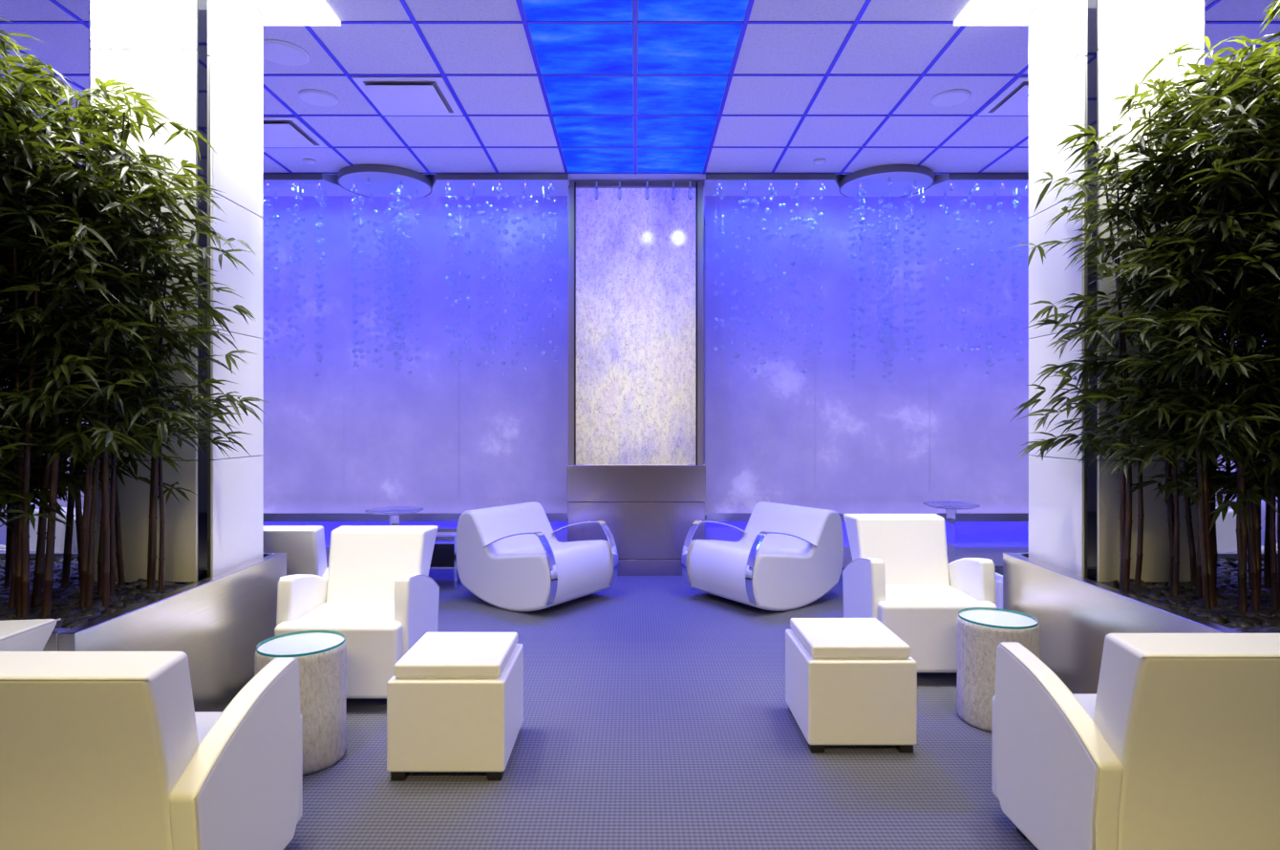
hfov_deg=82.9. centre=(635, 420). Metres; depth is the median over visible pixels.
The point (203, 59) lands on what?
column
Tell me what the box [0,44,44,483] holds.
bamboo plant
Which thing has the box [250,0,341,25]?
ceiling light
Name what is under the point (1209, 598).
bamboo plant
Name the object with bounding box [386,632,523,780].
ottoman
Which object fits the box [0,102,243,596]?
bamboo plant
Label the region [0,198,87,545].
wall
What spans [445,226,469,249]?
curtain
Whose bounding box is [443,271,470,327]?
water droplets
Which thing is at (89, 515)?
bamboo plant
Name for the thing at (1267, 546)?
bamboo plant
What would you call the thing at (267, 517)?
trim
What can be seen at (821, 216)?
curtain
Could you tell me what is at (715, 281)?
curtain
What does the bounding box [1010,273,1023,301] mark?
bubbles
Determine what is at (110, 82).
bamboo plant
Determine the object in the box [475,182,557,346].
curtain
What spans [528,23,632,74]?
ceiling panel
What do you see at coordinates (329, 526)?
trim
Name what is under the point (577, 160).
ceiling panel
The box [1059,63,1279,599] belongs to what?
bamboo plant
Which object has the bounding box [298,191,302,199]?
crystal pendant
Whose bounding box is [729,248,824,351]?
curtain
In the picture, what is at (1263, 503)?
wall
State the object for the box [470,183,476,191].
crystal pendant
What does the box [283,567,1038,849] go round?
floor
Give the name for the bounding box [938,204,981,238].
curtain
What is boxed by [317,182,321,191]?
crystal pendant
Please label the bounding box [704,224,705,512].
wall
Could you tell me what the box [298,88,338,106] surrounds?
ceiling speaker
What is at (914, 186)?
crystal pendant
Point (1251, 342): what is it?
bamboo plant
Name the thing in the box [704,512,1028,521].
trim
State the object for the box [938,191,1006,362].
curtain
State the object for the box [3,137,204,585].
bamboo plant
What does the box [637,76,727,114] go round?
ceiling panel
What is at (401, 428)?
wall panel
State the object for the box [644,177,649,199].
crystal pendant
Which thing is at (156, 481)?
bamboo plant
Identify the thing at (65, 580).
bamboo plant
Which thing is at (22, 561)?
bamboo plant
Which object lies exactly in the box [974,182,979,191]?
crystal pendant
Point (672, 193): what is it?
crystal pendant
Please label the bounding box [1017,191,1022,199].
crystal pendant
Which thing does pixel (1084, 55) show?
column
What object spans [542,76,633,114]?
ceiling panel
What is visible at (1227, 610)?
river stones
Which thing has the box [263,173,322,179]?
trim
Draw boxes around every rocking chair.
[455,501,618,611]
[681,501,843,611]
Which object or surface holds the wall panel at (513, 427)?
on the trim at (267, 517)
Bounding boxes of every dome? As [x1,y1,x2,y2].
[302,158,315,164]
[813,158,825,164]
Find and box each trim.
[0,0,1279,174]
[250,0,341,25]
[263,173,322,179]
[263,173,573,195]
[263,512,567,521]
[263,521,567,566]
[436,173,568,179]
[568,173,705,181]
[700,173,1028,224]
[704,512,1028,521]
[704,519,1028,567]
[705,173,834,179]
[949,173,1028,179]
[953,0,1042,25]
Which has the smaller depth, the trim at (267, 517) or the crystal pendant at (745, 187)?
the crystal pendant at (745, 187)
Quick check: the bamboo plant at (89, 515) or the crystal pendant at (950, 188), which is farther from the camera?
the crystal pendant at (950, 188)
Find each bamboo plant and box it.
[0,16,12,91]
[0,29,89,509]
[0,32,80,531]
[0,43,79,508]
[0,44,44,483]
[0,51,175,608]
[0,54,101,586]
[0,65,170,505]
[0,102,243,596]
[0,111,190,618]
[0,140,226,609]
[1,74,161,588]
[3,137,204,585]
[22,159,269,592]
[1008,119,1264,591]
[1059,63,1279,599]
[1066,41,1279,587]
[1066,106,1279,609]
[1105,34,1279,590]
[1109,85,1279,613]
[1118,41,1279,609]
[1136,74,1279,588]
[1179,39,1279,589]
[1193,31,1279,509]
[1231,33,1279,473]
[1232,0,1279,424]
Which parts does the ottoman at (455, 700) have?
lid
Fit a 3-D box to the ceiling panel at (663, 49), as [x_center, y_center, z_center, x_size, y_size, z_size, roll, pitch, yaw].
[0.305,-2.197,4.305,0.578,0.004,0.578,0,0,0]
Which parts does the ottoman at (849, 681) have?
lid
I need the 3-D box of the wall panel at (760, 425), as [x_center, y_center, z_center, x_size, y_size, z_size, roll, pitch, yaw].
[1.195,-0.619,6.930,1.046,3.054,0.001,0,0,0]
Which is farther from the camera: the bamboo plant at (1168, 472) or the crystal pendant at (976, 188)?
the crystal pendant at (976, 188)
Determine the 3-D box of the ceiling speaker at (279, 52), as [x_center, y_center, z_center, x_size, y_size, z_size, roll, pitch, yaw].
[-2.110,-2.192,4.330,0.300,0.014,0.300,0,0,0]
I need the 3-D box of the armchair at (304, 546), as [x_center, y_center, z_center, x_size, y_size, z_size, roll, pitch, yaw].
[-2.100,1.020,4.465,0.656,0.800,0.780,0,0,0]
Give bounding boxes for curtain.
[263,214,279,247]
[263,266,279,298]
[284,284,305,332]
[285,205,305,239]
[285,239,306,283]
[314,213,326,312]
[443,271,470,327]
[443,325,470,358]
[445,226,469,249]
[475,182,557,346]
[477,320,508,354]
[712,182,725,352]
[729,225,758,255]
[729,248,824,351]
[730,196,824,270]
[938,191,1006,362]
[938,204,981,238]
[955,342,981,352]
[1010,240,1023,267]
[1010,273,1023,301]
[1010,316,1028,332]
[1012,337,1023,362]
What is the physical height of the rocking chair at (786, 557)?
0.714 m
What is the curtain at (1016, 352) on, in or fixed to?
hanging from the wall at (704, 224)
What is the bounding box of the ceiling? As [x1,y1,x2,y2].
[0,0,1279,174]
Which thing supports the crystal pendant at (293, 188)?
hanging from the wall at (704, 224)
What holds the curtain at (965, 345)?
hanging from the wall at (704, 224)
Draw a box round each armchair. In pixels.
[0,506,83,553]
[0,618,61,651]
[0,651,302,849]
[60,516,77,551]
[263,525,328,579]
[274,525,439,698]
[842,513,997,672]
[992,633,1279,849]
[1216,507,1277,553]
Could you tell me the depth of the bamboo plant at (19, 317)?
2.75 m
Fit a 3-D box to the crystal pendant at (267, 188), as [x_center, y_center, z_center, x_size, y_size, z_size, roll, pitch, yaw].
[-3.312,-2.108,6.530,0.044,0.080,0.044,0,0,0]
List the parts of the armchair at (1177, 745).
leg, seat, armrest, backrest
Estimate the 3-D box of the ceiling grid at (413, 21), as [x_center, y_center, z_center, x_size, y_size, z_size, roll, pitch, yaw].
[0.000,-2.197,1.240,11.360,0.006,10.440,0,0,0]
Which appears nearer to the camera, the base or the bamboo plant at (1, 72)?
the bamboo plant at (1, 72)
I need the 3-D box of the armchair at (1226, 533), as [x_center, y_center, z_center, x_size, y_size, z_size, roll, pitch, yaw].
[4.057,1.020,4.737,0.656,0.800,0.780,0,0,-29]
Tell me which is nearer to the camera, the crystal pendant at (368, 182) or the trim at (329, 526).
the crystal pendant at (368, 182)
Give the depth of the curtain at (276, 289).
6.60 m
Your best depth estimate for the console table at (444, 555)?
6.07 m
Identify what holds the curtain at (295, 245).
hanging from the wall at (704, 224)
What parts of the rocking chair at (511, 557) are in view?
chrome arm, chrome arm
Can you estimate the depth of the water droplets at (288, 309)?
6.53 m
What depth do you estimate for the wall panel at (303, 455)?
6.93 m
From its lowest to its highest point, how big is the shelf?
0.012 m
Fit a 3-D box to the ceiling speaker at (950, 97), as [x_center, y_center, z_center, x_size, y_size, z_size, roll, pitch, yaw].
[2.150,-2.192,4.935,0.250,0.014,0.250,0,0,0]
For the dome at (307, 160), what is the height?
0.024 m
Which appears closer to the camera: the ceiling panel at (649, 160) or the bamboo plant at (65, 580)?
the bamboo plant at (65, 580)
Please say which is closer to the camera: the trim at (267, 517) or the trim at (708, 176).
the trim at (708, 176)
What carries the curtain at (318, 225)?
hanging from the wall at (704, 224)
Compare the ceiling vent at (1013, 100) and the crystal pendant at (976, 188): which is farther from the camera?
the crystal pendant at (976, 188)
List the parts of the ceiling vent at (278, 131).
plate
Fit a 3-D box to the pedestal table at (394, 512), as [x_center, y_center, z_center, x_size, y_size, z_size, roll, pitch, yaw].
[-1.860,1.054,5.600,0.430,0.732,0.430,0,0,0]
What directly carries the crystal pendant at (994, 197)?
hanging from the wall at (704, 224)
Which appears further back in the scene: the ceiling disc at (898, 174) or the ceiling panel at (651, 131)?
the ceiling disc at (898, 174)
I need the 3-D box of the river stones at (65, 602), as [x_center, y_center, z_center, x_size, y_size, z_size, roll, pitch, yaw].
[-2.741,0.759,3.203,1.599,0.067,1.402,0,0,0]
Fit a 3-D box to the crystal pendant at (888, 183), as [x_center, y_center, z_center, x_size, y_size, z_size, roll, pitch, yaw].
[2.230,-2.097,6.357,0.044,0.080,0.044,0,0,0]
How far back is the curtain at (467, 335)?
6.56 m
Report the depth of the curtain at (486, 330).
6.63 m
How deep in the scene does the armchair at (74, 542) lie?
4.57 m
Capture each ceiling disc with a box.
[337,164,431,197]
[839,164,934,197]
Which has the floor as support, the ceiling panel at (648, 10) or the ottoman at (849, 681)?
the ottoman at (849, 681)
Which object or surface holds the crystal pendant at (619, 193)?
hanging from the trim at (572, 177)
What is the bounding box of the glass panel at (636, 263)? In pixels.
[568,181,703,465]
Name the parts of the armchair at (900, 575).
armrest, backrest, seat, armrest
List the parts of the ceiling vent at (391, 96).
plate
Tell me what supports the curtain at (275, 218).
hanging from the wall at (704, 224)
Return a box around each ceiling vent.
[263,116,328,147]
[351,77,463,115]
[977,77,1028,115]
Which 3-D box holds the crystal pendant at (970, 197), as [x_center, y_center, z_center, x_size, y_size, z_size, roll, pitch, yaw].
[3.135,-2.108,6.780,0.044,0.080,0.044,0,0,0]
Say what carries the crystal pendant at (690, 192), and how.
hanging from the trim at (572, 177)
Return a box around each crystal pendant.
[265,182,270,191]
[291,182,296,191]
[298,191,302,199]
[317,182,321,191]
[365,177,371,186]
[398,179,404,189]
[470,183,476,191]
[594,177,598,199]
[617,180,621,199]
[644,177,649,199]
[670,180,675,199]
[687,177,692,199]
[743,182,747,191]
[793,183,799,191]
[886,177,892,186]
[912,180,917,189]
[942,191,947,199]
[948,182,953,191]
[967,191,972,199]
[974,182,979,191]
[992,191,997,199]
[1000,182,1004,191]
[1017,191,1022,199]
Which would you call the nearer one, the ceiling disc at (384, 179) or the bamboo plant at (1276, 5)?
the bamboo plant at (1276, 5)
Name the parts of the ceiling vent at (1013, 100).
plate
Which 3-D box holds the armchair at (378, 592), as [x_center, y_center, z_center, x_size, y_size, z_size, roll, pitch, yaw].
[-1.450,1.020,3.885,0.656,0.800,0.780,0,0,0]
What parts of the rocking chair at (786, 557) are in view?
chrome arm, chrome arm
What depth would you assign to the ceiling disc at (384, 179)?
6.47 m
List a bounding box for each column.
[88,0,263,582]
[1028,0,1205,582]
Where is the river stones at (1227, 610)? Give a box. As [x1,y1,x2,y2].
[1100,557,1279,628]
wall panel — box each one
[260,195,343,512]
[343,195,458,512]
[458,195,568,512]
[705,195,814,514]
[814,195,929,512]
[929,195,1030,512]
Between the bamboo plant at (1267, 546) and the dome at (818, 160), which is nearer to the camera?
the bamboo plant at (1267, 546)
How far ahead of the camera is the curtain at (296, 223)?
6.52 m
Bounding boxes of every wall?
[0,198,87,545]
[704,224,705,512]
[1216,274,1277,546]
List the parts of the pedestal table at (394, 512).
turned stem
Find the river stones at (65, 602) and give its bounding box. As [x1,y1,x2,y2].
[0,557,193,628]
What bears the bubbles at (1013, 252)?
hanging from the wall at (704, 224)
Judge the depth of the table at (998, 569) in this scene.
4.57 m
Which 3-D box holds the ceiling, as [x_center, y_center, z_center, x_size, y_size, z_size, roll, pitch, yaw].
[0.000,-2.250,1.240,11.400,0.100,10.480,0,0,0]
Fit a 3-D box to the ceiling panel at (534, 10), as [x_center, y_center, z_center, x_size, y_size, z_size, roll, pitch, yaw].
[-0.305,-2.197,3.695,0.578,0.004,0.578,0,0,0]
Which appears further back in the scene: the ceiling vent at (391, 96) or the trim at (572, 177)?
the trim at (572, 177)
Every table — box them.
[254,630,346,775]
[364,506,424,525]
[429,528,457,589]
[922,501,980,563]
[956,607,1039,731]
[994,565,1002,611]
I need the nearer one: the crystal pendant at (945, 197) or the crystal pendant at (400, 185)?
the crystal pendant at (400, 185)
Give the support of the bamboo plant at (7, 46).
in the planter at (219, 621)
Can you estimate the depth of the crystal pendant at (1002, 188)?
6.52 m
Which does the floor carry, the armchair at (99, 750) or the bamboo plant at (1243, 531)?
the armchair at (99, 750)
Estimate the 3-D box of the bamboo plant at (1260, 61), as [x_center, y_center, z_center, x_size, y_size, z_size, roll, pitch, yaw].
[2.589,-0.309,2.674,0.881,2.180,0.847,0,0,40]
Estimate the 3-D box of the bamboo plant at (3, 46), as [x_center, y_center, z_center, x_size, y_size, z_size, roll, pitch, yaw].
[-2.675,-0.409,2.805,0.911,2.380,0.863,0,0,35]
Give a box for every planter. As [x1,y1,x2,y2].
[0,553,286,711]
[1002,553,1279,694]
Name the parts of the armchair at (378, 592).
armrest, seat, backrest, armrest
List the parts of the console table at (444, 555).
leg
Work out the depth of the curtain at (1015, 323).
6.62 m
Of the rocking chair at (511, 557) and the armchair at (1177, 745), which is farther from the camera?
the rocking chair at (511, 557)
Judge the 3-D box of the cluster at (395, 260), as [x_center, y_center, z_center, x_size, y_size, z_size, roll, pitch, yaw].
[-2.254,-1.228,6.597,0.632,1.812,0.506,0,0,38]
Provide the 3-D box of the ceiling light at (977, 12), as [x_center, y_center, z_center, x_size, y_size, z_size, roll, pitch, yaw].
[2.255,-2.182,3.092,1.010,0.023,1.785,0,0,0]
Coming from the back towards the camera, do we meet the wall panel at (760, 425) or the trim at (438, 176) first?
the wall panel at (760, 425)
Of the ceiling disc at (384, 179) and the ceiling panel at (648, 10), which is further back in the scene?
the ceiling disc at (384, 179)
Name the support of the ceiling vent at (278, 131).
in the ceiling
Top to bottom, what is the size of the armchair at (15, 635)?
0.800 m
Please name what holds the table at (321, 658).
on the floor
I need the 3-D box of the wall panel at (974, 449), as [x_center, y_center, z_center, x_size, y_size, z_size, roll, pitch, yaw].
[3.370,-0.619,6.934,1.096,3.054,0.001,0,0,0]
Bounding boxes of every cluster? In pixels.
[350,183,420,374]
[847,176,926,383]
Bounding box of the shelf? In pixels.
[434,536,456,543]
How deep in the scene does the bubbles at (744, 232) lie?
6.55 m
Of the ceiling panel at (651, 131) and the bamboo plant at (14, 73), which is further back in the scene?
the ceiling panel at (651, 131)
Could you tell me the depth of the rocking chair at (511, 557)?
5.55 m
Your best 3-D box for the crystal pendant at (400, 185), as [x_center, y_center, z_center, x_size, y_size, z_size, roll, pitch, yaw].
[-2.082,-2.097,6.436,0.044,0.080,0.044,0,0,0]
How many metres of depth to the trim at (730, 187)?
6.69 m
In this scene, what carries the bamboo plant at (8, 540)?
in the planter at (219, 621)
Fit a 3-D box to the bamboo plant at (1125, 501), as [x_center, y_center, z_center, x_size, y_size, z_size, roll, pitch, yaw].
[2.167,-0.230,3.127,0.992,2.022,0.707,0,0,26]
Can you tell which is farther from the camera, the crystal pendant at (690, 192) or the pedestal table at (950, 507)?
the crystal pendant at (690, 192)
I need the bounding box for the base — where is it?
[566,464,705,575]
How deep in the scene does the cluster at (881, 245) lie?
6.52 m
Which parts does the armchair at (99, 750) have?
backrest, armrest, seat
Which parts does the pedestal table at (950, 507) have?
turned stem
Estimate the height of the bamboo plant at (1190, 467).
2.287 m
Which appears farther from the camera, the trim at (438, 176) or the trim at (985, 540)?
the trim at (985, 540)
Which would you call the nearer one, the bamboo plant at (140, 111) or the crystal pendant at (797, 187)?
the bamboo plant at (140, 111)
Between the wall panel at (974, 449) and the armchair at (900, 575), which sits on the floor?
the armchair at (900, 575)
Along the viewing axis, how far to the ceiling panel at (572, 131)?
5.50 m
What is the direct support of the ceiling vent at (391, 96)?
in the ceiling
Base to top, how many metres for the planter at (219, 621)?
0.700 m
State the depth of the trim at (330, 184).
6.69 m
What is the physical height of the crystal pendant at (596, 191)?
0.200 m
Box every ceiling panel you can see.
[521,0,632,21]
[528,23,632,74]
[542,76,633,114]
[553,116,633,147]
[561,148,633,172]
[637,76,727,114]
[637,116,717,147]
[637,148,708,172]
[638,0,748,21]
[638,23,742,74]
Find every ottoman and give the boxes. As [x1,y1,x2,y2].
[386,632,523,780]
[785,618,917,752]
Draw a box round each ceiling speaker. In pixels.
[263,39,309,65]
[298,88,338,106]
[930,88,970,106]
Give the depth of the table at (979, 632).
3.33 m
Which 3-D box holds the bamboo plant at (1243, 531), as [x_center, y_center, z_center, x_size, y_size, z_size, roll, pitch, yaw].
[2.425,-0.256,2.885,0.895,2.073,0.944,0,0,39]
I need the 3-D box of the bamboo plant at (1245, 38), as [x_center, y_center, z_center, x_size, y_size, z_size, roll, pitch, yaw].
[2.840,-0.391,2.766,0.903,2.344,0.852,0,0,-11]
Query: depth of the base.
6.61 m
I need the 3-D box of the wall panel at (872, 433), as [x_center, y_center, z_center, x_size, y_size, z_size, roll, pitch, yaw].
[2.270,-0.619,6.932,1.096,3.054,0.001,0,0,0]
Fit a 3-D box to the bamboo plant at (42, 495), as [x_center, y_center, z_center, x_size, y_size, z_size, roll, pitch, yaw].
[-2.483,-0.329,2.888,1.046,2.220,0.922,0,0,0]
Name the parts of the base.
panel, kick plate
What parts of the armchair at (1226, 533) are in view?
backrest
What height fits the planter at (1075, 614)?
0.700 m

